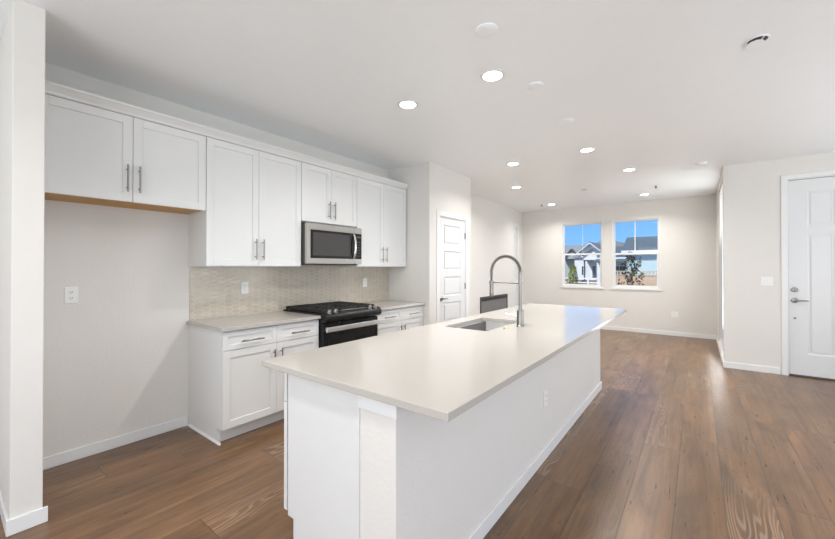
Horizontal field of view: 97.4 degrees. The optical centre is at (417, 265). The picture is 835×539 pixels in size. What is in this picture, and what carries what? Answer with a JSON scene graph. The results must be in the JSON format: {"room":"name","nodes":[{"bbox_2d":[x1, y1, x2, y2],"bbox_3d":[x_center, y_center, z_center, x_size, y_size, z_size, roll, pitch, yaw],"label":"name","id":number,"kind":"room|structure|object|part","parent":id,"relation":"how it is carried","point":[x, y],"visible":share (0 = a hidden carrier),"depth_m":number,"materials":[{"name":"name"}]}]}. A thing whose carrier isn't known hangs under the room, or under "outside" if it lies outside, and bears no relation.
{"room":"kitchen","nodes":[
{"label":"kitchen","id":0,"kind":"room"},
{"bbox_2d":[0,0,45,518],"bbox_3d":[-2.357,-0.002,2.170,0.730,2.788,0.121,0,0,37],"label":"wall","id":1,"kind":"structure","parent":0,"point":[23,40],"depth_m":1.96,"materials":[{"name":"beige paint"}]},
{"bbox_2d":[0,489,8,535],"bbox_3d":[-2.398,1.351,2.108,0.730,0.082,0.013,0,0,37],"label":"baseboard","id":2,"kind":"structure","parent":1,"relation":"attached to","point":[3,511],"depth_m":1.97,"materials":[{"name":"white paint"}]},
{"bbox_2d":[6,506,47,536],"bbox_3d":[-2.060,1.349,1.938,0.013,0.082,0.153,0,0,37],"label":"baseboard","id":3,"kind":"structure","parent":1,"relation":"attached to","point":[20,523],"depth_m":1.93,"materials":[{"name":"white paint"}]},
{"bbox_2d":[43,62,521,457],"bbox_3d":[-1.107,0.012,4.501,0.129,2.788,12.313,0,0,37],"label":"wall","id":4,"kind":"structure","parent":0,"point":[116,359],"depth_m":2.91,"materials":[{"name":"beige paint"}]},
{"bbox_2d":[64,287,77,303],"bbox_3d":[-2.469,0.212,2.616,0.008,0.116,0.072,0,0,37],"label":"wall outlet","id":5,"kind":"object","parent":4,"relation":"attached to","point":[70,293],"visible":1,"depth_m":2.61,"materials":[{"name":"white plastic"}]},
{"bbox_2d":[43,416,187,469],"bbox_3d":[-2.308,1.355,2.817,0.013,0.082,0.981,0,0,37],"label":"baseboard","id":6,"kind":"structure","parent":4,"relation":"attached to","point":[61,458],"depth_m":2.79,"materials":[{"name":"white paint"}]},
{"bbox_2d":[45,94,205,214],"bbox_3d":[-2.159,-0.757,2.723,0.377,0.620,0.986,0,0,37],"label":"upper cabinet","id":7,"kind":"object","parent":4,"relation":"attached to","point":[94,155],"visible":0.91,"depth_m":2.58,"materials":[{"name":"white paint"}]},
{"bbox_3d":[-2.196,-0.759,2.442,0.019,0.610,0.489,0,0,37],"label":"door","id":8,"kind":"part","parent":7,"relation":"part of","materials":[{"name":"white paint"}]},
{"bbox_3d":[-2.183,-0.457,2.739,0.317,0.015,0.950,0,0,37],"label":"underside panel","id":9,"kind":"part","parent":7,"relation":"part of","materials":[{"name":"brown wood"}]},
{"bbox_3d":[-2.046,-0.616,2.591,0.038,0.190,0.012,0,0,37],"label":"handle","id":10,"kind":"part","parent":7,"relation":"part of","materials":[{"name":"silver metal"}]},
{"bbox_3d":[-2.003,-0.615,2.647,0.038,0.190,0.012,0,0,37],"label":"handle","id":11,"kind":"part","parent":7,"relation":"part of","materials":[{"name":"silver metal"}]},
{"bbox_3d":[-1.898,-0.757,2.833,0.019,0.610,0.489,0,0,37],"label":"door","id":12,"kind":"part","parent":7,"relation":"part of","materials":[{"name":"white paint"}]},
{"bbox_2d":[45,80,408,189],"bbox_3d":[-1.365,-1.095,3.765,0.375,0.066,3.605,0,0,37],"label":"crown molding","id":13,"kind":"structure","parent":7,"relation":"on","point":[51,88],"depth_m":2.93,"materials":[{"name":"white paint"}]},
{"bbox_2d":[189,137,300,266],"bbox_3d":[-1.583,-0.525,3.477,0.377,1.074,0.913,0,0,37],"label":"upper cabinet","id":14,"kind":"object","parent":4,"relation":"attached to","point":[251,217],"visible":0.98,"depth_m":3.31,"materials":[{"name":"white paint"}]},
{"bbox_3d":[-1.609,-0.528,3.210,0.019,1.064,0.452,0,0,37],"label":"door","id":15,"kind":"part","parent":14,"relation":"part of","materials":[{"name":"white paint"}]},
{"bbox_3d":[-1.470,-0.146,3.343,0.038,0.190,0.012,0,0,37],"label":"handle","id":16,"kind":"part","parent":14,"relation":"part of","materials":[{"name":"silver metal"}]},
{"bbox_3d":[-1.332,-0.525,3.572,0.019,1.064,0.452,0,0,37],"label":"door","id":17,"kind":"part","parent":14,"relation":"part of","materials":[{"name":"white paint"}]},
{"bbox_2d":[241,282,248,293],"bbox_3d":[-1.698,0.221,3.611,0.008,0.116,0.072,0,0,37],"label":"wall outlet","id":18,"kind":"object","parent":4,"relation":"attached to","point":[244,285],"visible":1,"depth_m":3.60,"materials":[{"name":"white plastic"}]},
{"bbox_2d":[301,162,356,227],"bbox_3d":[-1.072,-0.755,4.147,0.377,0.606,0.768,0,0,37],"label":"upper cabinet","id":19,"kind":"object","parent":4,"relation":"attached to","point":[328,197],"visible":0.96,"depth_m":4.01,"materials":[{"name":"white paint"}]},
{"bbox_3d":[-1.076,-0.757,3.909,0.019,0.596,0.380,0,0,37],"label":"door","id":20,"kind":"part","parent":19,"relation":"part of","materials":[{"name":"white paint"}]},
{"bbox_2d":[301,222,361,264],"bbox_3d":[-1.033,-0.219,4.116,0.472,0.432,0.762,0,0,37],"label":"microwave","id":21,"kind":"object","parent":19,"relation":"attached to","point":[321,244],"visible":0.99,"depth_m":3.94,"materials":[{"name":"grey metal"}]},
{"bbox_3d":[-0.920,-0.220,3.986,0.032,0.291,0.602,0,0,37],"label":"door glass","id":22,"kind":"part","parent":21,"relation":"part of","materials":[{"name":"black glass"}]},
{"bbox_3d":[-0.717,-0.215,4.188,0.058,0.289,0.025,0,0,37],"label":"door handle","id":23,"kind":"part","parent":21,"relation":"part of","materials":[{"name":"silver metal"}]},
{"bbox_3d":[-0.702,-0.218,4.271,0.032,0.291,0.111,0,0,37],"label":"control panel","id":24,"kind":"part","parent":21,"relation":"part of","materials":[{"name":"black glass"}]},
{"bbox_3d":[-0.701,-0.043,4.269,0.034,0.058,0.111,0,0,37],"label":"panel trim","id":25,"kind":"part","parent":21,"relation":"part of","materials":[{"name":"metal"}]},
{"bbox_3d":[-0.701,-0.398,4.272,0.034,0.068,0.111,0,0,37],"label":"panel trim","id":26,"kind":"part","parent":21,"relation":"part of","materials":[{"name":"metal"}]},
{"bbox_3d":[-0.844,-0.756,4.214,0.019,0.596,0.380,0,0,37],"label":"door","id":27,"kind":"part","parent":19,"relation":"part of","materials":[{"name":"white paint"}]},
{"bbox_2d":[363,278,366,286],"bbox_3d":[-0.703,0.231,4.915,0.008,0.116,0.072,0,0,37],"label":"wall outlet","id":28,"kind":"object","parent":4,"relation":"attached to","point":[364,279],"visible":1,"depth_m":4.91,"materials":[{"name":"white plastic"}]},
{"bbox_2d":[338,177,405,266],"bbox_3d":[-0.557,-0.517,4.821,0.377,1.074,0.929,0,0,37],"label":"upper cabinet","id":29,"kind":"object","parent":4,"relation":"attached to","point":[381,208],"visible":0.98,"depth_m":4.70,"materials":[{"name":"white paint"}]},
{"bbox_3d":[-0.585,-0.519,4.551,0.019,1.064,0.460,0,0,37],"label":"door","id":30,"kind":"part","parent":29,"relation":"part of","materials":[{"name":"white paint"}]},
{"bbox_3d":[-0.304,-0.517,4.920,0.019,1.064,0.460,0,0,37],"label":"door","id":31,"kind":"part","parent":29,"relation":"part of","materials":[{"name":"white paint"}]},
{"bbox_2d":[514,223,518,305],"bbox_3d":[2.247,0.195,8.880,0.126,2.475,0.804,0,0,37],"label":"door","id":32,"kind":"structure","parent":4,"relation":"in","point":[516,225],"depth_m":9.07,"materials":[{"name":"white paint"}]},
{"bbox_2d":[389,163,421,301],"bbox_3d":[-0.141,0.016,5.180,0.600,2.788,0.120,0,0,37],"label":"wall","id":33,"kind":"structure","parent":0,"point":[405,283],"depth_m":5.07,"materials":[{"name":"beige paint"}]},
{"bbox_2d":[0,0,834,211],"bbox_3d":[1.700,-1.470,2.368,7.250,0.150,12.613,0,0,37],"label":"ceiling","id":34,"kind":"structure","parent":0,"point":[659,89],"depth_m":2.73,"materials":[{"name":"white paint"}]},
{"bbox_2d":[398,99,417,108],"bbox_3d":[-0.083,-1.383,3.162,0.176,0.012,0.176,0,0,37],"label":"recessed light","id":35,"kind":"object","parent":34,"relation":"in","point":[406,104],"visible":1,"depth_m":3.14,"materials":[{"name":"white paint"}]},
{"bbox_2d":[475,23,497,37],"bbox_3d":[0.409,-1.391,2.177,0.132,0.010,0.132,0,0,37],"label":"cover plate","id":36,"kind":"object","parent":34,"relation":"attached to","point":[485,30],"visible":1,"depth_m":2.17,"materials":[{"name":"white paint"}]},
{"bbox_2d":[480,69,504,81],"bbox_3d":[0.549,-1.386,2.686,0.176,0.012,0.176,0,0,37],"label":"recessed light","id":37,"kind":"object","parent":34,"relation":"in","point":[490,75],"visible":1,"depth_m":2.67,"materials":[{"name":"white paint"}]},
{"bbox_2d":[506,162,519,165],"bbox_3d":[1.293,-1.372,4.968,0.176,0.012,0.176,0,0,37],"label":"recessed light","id":38,"kind":"object","parent":34,"relation":"in","point":[509,163],"visible":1,"depth_m":4.94,"materials":[{"name":"white paint"}]},
{"bbox_2d":[527,82,542,89],"bbox_3d":[0.910,-1.387,2.840,0.124,0.010,0.124,0,0,37],"label":"cover plate","id":39,"kind":"object","parent":34,"relation":"attached to","point":[534,85],"visible":1,"depth_m":2.82,"materials":[{"name":"white paint"}]},
{"bbox_2d":[559,118,573,123],"bbox_3d":[1.433,-1.382,3.528,0.132,0.010,0.132,0,0,37],"label":"cover plate","id":40,"kind":"object","parent":34,"relation":"attached to","point":[568,120],"visible":1,"depth_m":3.51,"materials":[{"name":"white paint"}]},
{"bbox_2d":[579,147,594,151],"bbox_3d":[2.023,-1.376,4.380,0.176,0.012,0.176,0,0,37],"label":"recessed light","id":41,"kind":"object","parent":34,"relation":"in","point":[587,149],"visible":1,"depth_m":4.35,"materials":[{"name":"white paint"}]},
{"bbox_2d":[622,168,635,170],"bbox_3d":[3.036,-1.371,5.264,0.176,0.012,0.176,0,0,37],"label":"recessed light","id":42,"kind":"object","parent":34,"relation":"in","point":[626,169],"visible":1,"depth_m":5.23,"materials":[{"name":"white paint"}]},
{"bbox_2d":[695,161,706,165],"bbox_3d":[3.809,-1.361,4.926,0.131,0.036,0.131,0,0,37],"label":"smoke detector","id":43,"kind":"object","parent":34,"relation":"attached to","point":[702,163],"visible":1,"depth_m":4.89,"materials":[{"name":"white plastic"}]},
{"bbox_2d":[745,34,769,48],"bbox_3d":[2.107,-1.387,2.279,0.116,0.015,0.134,0,0,22],"label":"ceiling fitting","id":44,"kind":"object","parent":34,"relation":"attached to","point":[757,41],"visible":1,"depth_m":2.27,"materials":[{"name":"white paint"}]},
{"bbox_2d":[0,329,834,538],"bbox_3d":[1.700,1.453,2.350,7.250,0.120,12.613,0,0,37],"label":"floor","id":45,"kind":"structure","parent":0,"point":[675,442],"depth_m":2.51,"materials":[{"name":"brown wood"}]},
{"bbox_2d":[187,319,318,444],"bbox_3d":[-1.472,0.958,3.374,0.665,0.884,0.924,0,0,37],"label":"base cabinet","id":46,"kind":"object","parent":45,"relation":"on","point":[231,393],"visible":0.9,"depth_m":3.05,"materials":[{"name":"white paint"}]},
{"bbox_3d":[-1.768,1.389,3.025,0.589,0.016,0.014,0,0,37],"label":"shoe molding","id":47,"kind":"part","parent":46,"relation":"part of","materials":[{"name":"white paint"}]},
{"bbox_3d":[-1.376,0.597,3.031,0.019,0.144,0.457,0,0,37],"label":"drawer","id":48,"kind":"part","parent":46,"relation":"part of","materials":[{"name":"white paint"}]},
{"bbox_3d":[-1.376,0.977,3.029,0.019,0.608,0.457,0,0,37],"label":"door","id":49,"kind":"part","parent":46,"relation":"part of","materials":[{"name":"white paint"}]},
{"bbox_3d":[-1.354,0.608,3.014,0.038,0.012,0.190,0,0,37],"label":"handle","id":50,"kind":"part","parent":46,"relation":"part of","materials":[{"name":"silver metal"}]},
{"bbox_2d":[187,311,320,331],"bbox_3d":[-1.477,0.500,3.380,0.657,0.030,0.928,0,0,37],"label":"countertop","id":51,"kind":"structure","parent":46,"relation":"on","point":[230,323],"depth_m":3.23,"materials":[{"name":"white stone"}]},
{"bbox_3d":[-1.101,0.599,3.392,0.019,0.144,0.443,0,0,37],"label":"drawer","id":52,"kind":"part","parent":46,"relation":"part of","materials":[{"name":"white paint"}]},
{"bbox_3d":[-1.101,0.979,3.390,0.019,0.608,0.443,0,0,37],"label":"door","id":53,"kind":"part","parent":46,"relation":"part of","materials":[{"name":"white paint"}]},
{"bbox_2d":[284,373,359,538],"bbox_3d":[-0.075,0.950,2.144,0.575,0.884,1.272,0,0,37],"label":"base cabinet","id":54,"kind":"object","parent":45,"relation":"on","point":[322,422],"visible":0.19,"depth_m":1.62,"materials":[{"name":"white paint"}]},
{"bbox_3d":[-0.452,0.591,2.044,0.024,0.144,0.635,0,0,37],"label":"drawer","id":55,"kind":"part","parent":54,"relation":"part of","materials":[{"name":"white paint"}]},
{"bbox_3d":[-0.452,0.929,2.042,0.024,0.523,0.635,0,0,37],"label":"door","id":56,"kind":"part","parent":54,"relation":"part of","materials":[{"name":"white paint"}]},
{"bbox_2d":[283,301,381,347],"bbox_3d":[-0.921,0.916,4.021,0.736,0.974,0.768,0,0,37],"label":"gas range","id":57,"kind":"object","parent":45,"relation":"on","point":[340,321],"visible":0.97,"depth_m":3.80,"materials":[{"name":"black metal"}]},
{"bbox_3d":[-0.691,0.887,3.845,0.036,0.640,0.752,0,0,37],"label":"oven door","id":58,"kind":"part","parent":57,"relation":"part of","materials":[{"name":"black glass"}]},
{"bbox_3d":[-0.668,0.507,3.830,0.092,0.101,0.764,0,0,37],"label":"control panel","id":59,"kind":"part","parent":57,"relation":"part of","materials":[{"name":"black metal"}]},
{"bbox_3d":[-0.663,0.623,3.806,0.062,0.048,0.732,0,0,37],"label":"oven handle","id":60,"kind":"part","parent":57,"relation":"part of","materials":[{"name":"metal"}]},
{"bbox_2d":[376,305,422,334],"bbox_3d":[-0.438,0.966,4.729,0.665,0.884,0.935,0,0,37],"label":"base cabinet","id":61,"kind":"object","parent":45,"relation":"on","point":[398,319],"visible":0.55,"depth_m":4.54,"materials":[{"name":"white paint"}]},
{"bbox_3d":[-0.350,0.605,4.377,0.019,0.144,0.473,0,0,37],"label":"drawer","id":62,"kind":"part","parent":61,"relation":"part of","materials":[{"name":"white paint"}]},
{"bbox_3d":[-0.350,0.985,4.374,0.019,0.608,0.473,0,0,37],"label":"door","id":63,"kind":"part","parent":61,"relation":"part of","materials":[{"name":"white paint"}]},
{"bbox_2d":[363,300,424,309],"bbox_3d":[-0.443,0.509,4.735,0.657,0.030,0.944,0,0,37],"label":"countertop","id":64,"kind":"structure","parent":61,"relation":"on","point":[384,304],"depth_m":4.75,"materials":[{"name":"white stone"}]},
{"bbox_3d":[-0.067,0.608,4.747,0.019,0.144,0.453,0,0,37],"label":"drawer","id":65,"kind":"part","parent":61,"relation":"part of","materials":[{"name":"white paint"}]},
{"bbox_3d":[-0.067,0.988,4.745,0.019,0.608,0.453,0,0,37],"label":"door","id":66,"kind":"part","parent":61,"relation":"part of","materials":[{"name":"white paint"}]},
{"bbox_3d":[1.296,0.961,3.940,0.575,0.884,1.323,0,0,37],"label":"cabinet","id":67,"kind":"object","parent":45,"relation":"on","visible":0},
{"bbox_2d":[262,303,625,421],"bbox_3d":[0.779,0.498,2.980,1.111,0.030,3.702,0,0,37],"label":"countertop","id":68,"kind":"structure","parent":67,"relation":"on","point":[441,371],"depth_m":1.90,"materials":[{"name":"white stone"}]},
{"bbox_2d":[454,321,512,330],"bbox_3d":[0.558,0.624,3.055,0.395,0.220,0.680,0,0,37],"label":"sink","id":69,"kind":"object","parent":68,"relation":"in","point":[490,325],"visible":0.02,"depth_m":3.36,"materials":[{"name":"metal"}]},
{"bbox_2d":[489,254,523,326],"bbox_3d":[0.718,0.196,2.973,0.296,0.575,0.060,0,0,37],"label":"faucet","id":70,"kind":"object","parent":68,"relation":"on","point":[520,313],"visible":1,"depth_m":2.90,"materials":[{"name":"silver metal"}]},
{"bbox_3d":[0.714,0.141,2.977,0.285,0.020,0.039,0,0,37],"label":"holder arm","id":71,"kind":"part","parent":70,"relation":"part of","materials":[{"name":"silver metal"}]},
{"bbox_2d":[422,162,470,325],"bbox_3d":[0.450,0.017,5.358,0.123,2.788,1.120,0,0,37],"label":"wall","id":72,"kind":"structure","parent":0,"point":[443,189],"depth_m":4.97,"materials":[{"name":"beige paint"}]},
{"bbox_2d":[436,210,468,322],"bbox_3d":[0.493,0.329,5.361,0.160,2.165,0.865,0,0,37],"label":"door","id":73,"kind":"structure","parent":72,"relation":"in","point":[452,280],"depth_m":5.33,"materials":[{"name":"white paint"}]},
{"bbox_2d":[459,321,485,330],"bbox_3d":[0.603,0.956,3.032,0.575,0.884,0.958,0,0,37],"label":"sink basin","id":74,"kind":"object","parent":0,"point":[481,326],"visible":0.06,"depth_m":3.29,"materials":[{"name":"grey metal"}]},
{"bbox_2d":[360,328,599,538],"bbox_3d":[0.927,0.984,2.823,0.189,0.824,3.567,0,0,37],"label":"wall","id":75,"kind":"structure","parent":0,"point":[422,476],"depth_m":1.73,"materials":[{"name":"beige paint"}]},
{"bbox_2d":[358,395,412,419],"bbox_3d":[0.932,0.542,2.822,0.201,0.060,3.591,0,0,37],"label":"trim","id":76,"kind":"structure","parent":75,"relation":"on","point":[368,404],"depth_m":1.38,"materials":[{"name":"white paint"}]},
{"bbox_2d":[467,382,601,538],"bbox_3d":[1.008,1.355,2.759,0.014,0.082,3.567,0,0,37],"label":"baseboard","id":77,"kind":"structure","parent":75,"relation":"attached to","point":[491,518],"depth_m":2.34,"materials":[{"name":"white paint"}]},
{"bbox_2d":[544,389,547,406],"bbox_3d":[0.932,0.965,2.667,0.008,0.116,0.072,0,0,37],"label":"wall outlet","id":78,"kind":"object","parent":75,"relation":"attached to","point":[546,390],"visible":1,"depth_m":2.66,"materials":[{"name":"white plastic"}]},
{"bbox_2d":[471,195,513,315],"bbox_3d":[1.472,0.032,7.714,0.090,2.788,2.550,0,0,37],"label":"wall","id":79,"kind":"structure","parent":0,"point":[492,223],"depth_m":7.69,"materials":[{"name":"beige paint"}]},
{"bbox_2d":[480,294,507,313],"bbox_3d":[1.653,0.934,7.853,0.022,0.585,1.300,0,0,37],"label":"fireplace","id":80,"kind":"object","parent":79,"relation":"attached to","point":[496,302],"visible":0.57,"depth_m":7.81,"materials":[{"name":"grey metal"}]},
{"bbox_2d":[482,295,506,300],"bbox_3d":[1.653,0.698,7.855,0.019,0.057,1.244,0,0,37],"label":"hood","id":81,"kind":"object","parent":80,"relation":"attached to","point":[496,297],"depth_m":7.86,"materials":[{"name":"metal"}]},
{"bbox_2d":[522,194,716,334],"bbox_3d":[4.192,0.035,8.283,3.964,2.788,0.130,0,0,37],"label":"wall","id":82,"kind":"structure","parent":0,"point":[688,262],"depth_m":7.67,"materials":[{"name":"beige paint"}]},
{"bbox_2d":[560,221,603,288],"bbox_3d":[3.823,-0.233,8.529,0.940,1.526,0.114,0,0,37],"label":"window","id":83,"kind":"structure","parent":82,"relation":"in","point":[589,286],"depth_m":8.51,"materials":[{"name":"white paint"}]},
{"bbox_3d":[3.801,0.513,8.497,0.940,0.033,0.044,0,0,37],"label":"sill","id":84,"kind":"part","parent":83,"relation":"part of","materials":[{"name":"white paint"}]},
{"bbox_3d":[3.847,-0.597,8.564,0.810,0.715,0.026,0,0,37],"label":"sash","id":85,"kind":"part","parent":83,"relation":"part of","materials":[{"name":"clear glass"}]},
{"bbox_3d":[3.829,0.093,8.536,0.810,0.745,0.033,0,0,37],"label":"sash","id":86,"kind":"part","parent":83,"relation":"part of","materials":[{"name":"white paint"}]},
{"bbox_2d":[611,217,661,290],"bbox_3d":[4.681,-0.240,7.874,0.940,1.531,0.114,0,0,37],"label":"window","id":87,"kind":"structure","parent":82,"relation":"in","point":[614,286],"depth_m":7.90,"materials":[{"name":"white paint"}]},
{"bbox_3d":[4.688,0.094,7.880,0.810,0.735,0.033,0,0,37],"label":"sash","id":88,"kind":"part","parent":87,"relation":"part of","materials":[{"name":"white paint"}]},
{"bbox_3d":[4.660,0.509,7.842,0.940,0.033,0.044,0,0,37],"label":"sill","id":89,"kind":"part","parent":87,"relation":"part of","materials":[{"name":"white paint"}]},
{"bbox_3d":[4.706,-0.598,7.909,0.810,0.730,0.026,0,0,37],"label":"sash","id":90,"kind":"part","parent":87,"relation":"part of","materials":[{"name":"clear glass"}]},
{"bbox_2d":[600,326,715,339],"bbox_3d":[4.191,1.388,8.186,3.830,0.082,0.013,0,0,37],"label":"baseboard","id":91,"kind":"structure","parent":82,"relation":"attached to","point":[693,335],"depth_m":7.55,"materials":[{"name":"white paint"}]},
{"bbox_2d":[671,312,677,317],"bbox_3d":[5.201,0.994,7.420,0.115,0.112,0.008,0,0,37],"label":"wall outlet","id":92,"kind":"object","parent":82,"relation":"attached to","point":[673,314],"visible":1,"depth_m":7.42,"materials":[{"name":"white plastic"}]},
{"bbox_2d":[716,169,723,358],"bbox_3d":[5.112,0.022,6.123,0.120,2.788,2.449,0,0,37],"label":"wall","id":93,"kind":"structure","parent":0,"point":[721,177],"depth_m":6.41,"materials":[{"name":"beige paint"}]},
{"bbox_2d":[716,335,723,366],"bbox_3d":[4.972,1.375,6.041,0.013,0.082,2.448,0,0,37],"label":"baseboard","id":94,"kind":"structure","parent":93,"relation":"attached to","point":[719,348],"depth_m":5.68,"materials":[{"name":"white paint"}]},
{"bbox_2d":[719,182,723,351],"bbox_3d":[4.842,0.014,5.777,0.070,2.598,1.498,0,0,37],"label":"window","id":95,"kind":"structure","parent":93,"relation":"in","point":[721,188],"depth_m":6.34,"materials":[{"name":"white paint"}]},
{"bbox_2d":[723,152,834,374],"bbox_3d":[5.516,0.010,4.192,3.106,2.788,0.130,0,0,37],"label":"wall","id":96,"kind":"structure","parent":0,"point":[751,191],"depth_m":4.89,"materials":[{"name":"beige paint"}]},
{"bbox_2d":[724,362,780,373],"bbox_3d":[4.460,1.368,4.900,0.556,0.082,0.013,0,0,37],"label":"baseboard","id":97,"kind":"structure","parent":96,"relation":"attached to","point":[765,369],"depth_m":4.89,"materials":[{"name":"white paint"}]},
{"bbox_2d":[761,277,772,285],"bbox_3d":[4.584,0.208,4.813,0.120,0.118,0.010,0,0,37],"label":"light switch","id":98,"kind":"object","parent":96,"relation":"attached to","point":[765,281],"visible":1,"depth_m":4.81,"materials":[{"name":"white plastic"}]},
{"bbox_2d":[781,170,834,380],"bbox_3d":[5.140,0.123,4.452,1.054,2.565,0.152,0,0,37],"label":"door","id":99,"kind":"structure","parent":96,"relation":"in","point":[808,200],"depth_m":4.61,"materials":[{"name":"white paint"}]},
{"bbox_3d":[4.826,0.445,4.628,0.154,0.066,0.054,0,0,37],"label":"handle","id":100,"kind":"part","parent":99,"relation":"part of","materials":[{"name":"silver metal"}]},
{"label":"outside","id":101,"kind":"structure","parent":0,"visible":0},
{"bbox_2d":[565,279,596,283],"bbox_3d":[127.421,3.083,172.799,320.000,0.300,410.637,0,0,37],"label":"ground","id":102,"kind":"structure","parent":101,"point":[565,279],"depth_m":49.70,"materials":[{"name":"soil"}]},
{"bbox_2d":[566,264,579,283],"bbox_3d":[6.834,0.949,16.162,0.734,2.056,0.706,0,0,37],"label":"conical shrub","id":103,"kind":"object","parent":102,"relation":"on","point":[573,268],"visible":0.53,"depth_m":16.09,"materials":[{"name":"green plant"}]},
{"bbox_2d":[565,245,584,277],"bbox_3d":[30.895,-0.837,71.152,7.500,6.300,10.000,0,0,37],"label":"house","id":104,"kind":"structure","parent":102,"relation":"on","point":[569,249],"depth_m":69.03,"materials":[{"name":"grey"}]},
{"bbox_2d":[565,277,599,283],"bbox_3d":[12.820,1.497,29.242,4.400,1.120,0.100,0,0,37],"label":"rail fence","id":105,"kind":"object","parent":102,"relation":"on","point":[587,278],"visible":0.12,"depth_m":28.78,"materials":[{"name":"white wood"}]},
{"bbox_2d":[572,242,600,279],"bbox_3d":[28.664,-0.677,58.010,6.100,5.820,11.600,0,0,37],"label":"house","id":106,"kind":"structure","parent":102,"relation":"on","point":[584,264],"depth_m":55.65,"materials":[{"name":"white"}]},
{"bbox_3d":[26.561,1.015,55.202,0.450,1.800,0.020,0,0,37],"label":"pane","id":107,"kind":"part","parent":106,"relation":"part of","materials":[{"name":"glass"}]},
{"bbox_2d":[593,246,625,284],"bbox_3d":[20.464,0.105,35.392,5.500,3.980,7.500,0,0,37],"label":"house","id":108,"kind":"structure","parent":102,"relation":"on","point":[620,259],"depth_m":34.02,"materials":[{"name":"white"}]},
{"bbox_3d":[18.662,0.636,33.934,1.000,1.100,0.020,0,0,37],"label":"pane","id":109,"kind":"part","parent":108,"relation":"part of","materials":[{"name":"glass"}]},
{"bbox_2d":[618,251,644,285],"bbox_3d":[6.644,0.755,11.274,0.868,2.386,0.583,0,0,37],"label":"young tree","id":110,"kind":"object","parent":102,"relation":"on","point":[632,261],"visible":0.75,"depth_m":11.29,"materials":[{"name":"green plant"}]},
{"bbox_2d":[616,271,656,285],"bbox_3d":[9.318,1.068,11.802,5.596,1.765,0.120,0,0,37],"label":"wooden fence","id":111,"kind":"object","parent":102,"relation":"on","point":[646,280],"visible":0.15,"depth_m":12.86,"materials":[{"name":"brown wood"}]},
{"bbox_3d":[9.261,0.268,11.811,5.500,0.165,0.058,0,0,37],"label":"rail","id":112,"kind":"part","parent":111,"relation":"part of","materials":[{"name":"beige wood"}]},
{"bbox_2d":[621,236,657,284],"bbox_3d":[20.189,-0.095,26.445,8.920,4.270,6.660,0,0,37],"label":"house","id":113,"kind":"structure","parent":102,"relation":"on","point":[643,244],"depth_m":26.20,"materials":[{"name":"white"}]},
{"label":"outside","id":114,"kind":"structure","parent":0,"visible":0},
{"bbox_2d":[597,241,623,246],"bbox_3d":[175.784,-8.163,252.720,360.000,22.966,105.000,0,0,37],"label":"hills","id":115,"kind":"structure","parent":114,"point":[617,243],"depth_m":261.87,"materials":[{"name":"grey"}]}
]}

